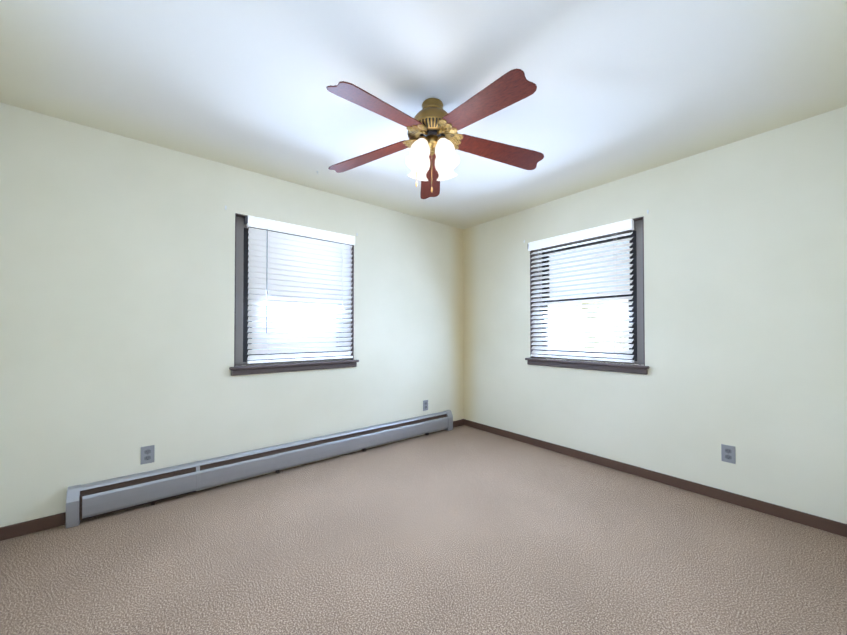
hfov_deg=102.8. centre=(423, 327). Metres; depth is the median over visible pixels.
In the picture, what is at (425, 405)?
electrical outlet
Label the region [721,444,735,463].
electrical outlet
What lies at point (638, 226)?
window
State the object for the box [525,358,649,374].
window sill
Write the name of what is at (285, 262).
window blind
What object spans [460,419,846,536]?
baseboard
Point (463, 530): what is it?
floor
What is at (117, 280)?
wall
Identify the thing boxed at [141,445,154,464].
electrical outlet
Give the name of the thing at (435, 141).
ceiling fan
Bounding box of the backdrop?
[546,300,637,364]
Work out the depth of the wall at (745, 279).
2.36 m
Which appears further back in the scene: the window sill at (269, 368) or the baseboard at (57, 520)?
the window sill at (269, 368)
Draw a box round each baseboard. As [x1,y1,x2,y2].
[0,512,65,540]
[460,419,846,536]
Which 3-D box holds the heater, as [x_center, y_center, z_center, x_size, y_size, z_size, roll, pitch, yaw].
[-0.899,1.084,3.013,3.162,0.222,0.076,1,-1,-39]
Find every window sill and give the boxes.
[229,359,358,375]
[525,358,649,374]
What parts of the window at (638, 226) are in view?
right window sash, glass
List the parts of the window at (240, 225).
left window sash, glass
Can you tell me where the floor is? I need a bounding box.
[0,425,846,634]
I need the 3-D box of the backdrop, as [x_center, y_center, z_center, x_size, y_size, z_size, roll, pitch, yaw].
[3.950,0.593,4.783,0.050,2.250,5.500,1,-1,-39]
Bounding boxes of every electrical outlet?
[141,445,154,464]
[423,400,427,410]
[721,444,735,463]
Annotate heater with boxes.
[66,410,452,527]
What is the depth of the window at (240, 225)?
2.72 m
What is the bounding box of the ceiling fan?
[326,69,543,198]
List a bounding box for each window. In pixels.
[234,213,353,366]
[530,216,644,365]
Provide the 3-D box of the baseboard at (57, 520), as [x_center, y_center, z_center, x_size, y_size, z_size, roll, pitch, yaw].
[-2.256,1.146,1.943,0.272,0.072,0.015,1,-1,-39]
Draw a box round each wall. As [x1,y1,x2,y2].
[0,102,463,526]
[463,106,846,523]
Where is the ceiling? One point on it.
(625, 88)
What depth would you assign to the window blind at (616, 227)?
3.07 m
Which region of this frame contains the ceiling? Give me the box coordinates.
[0,0,846,228]
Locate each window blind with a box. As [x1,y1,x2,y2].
[244,215,354,363]
[528,219,633,362]

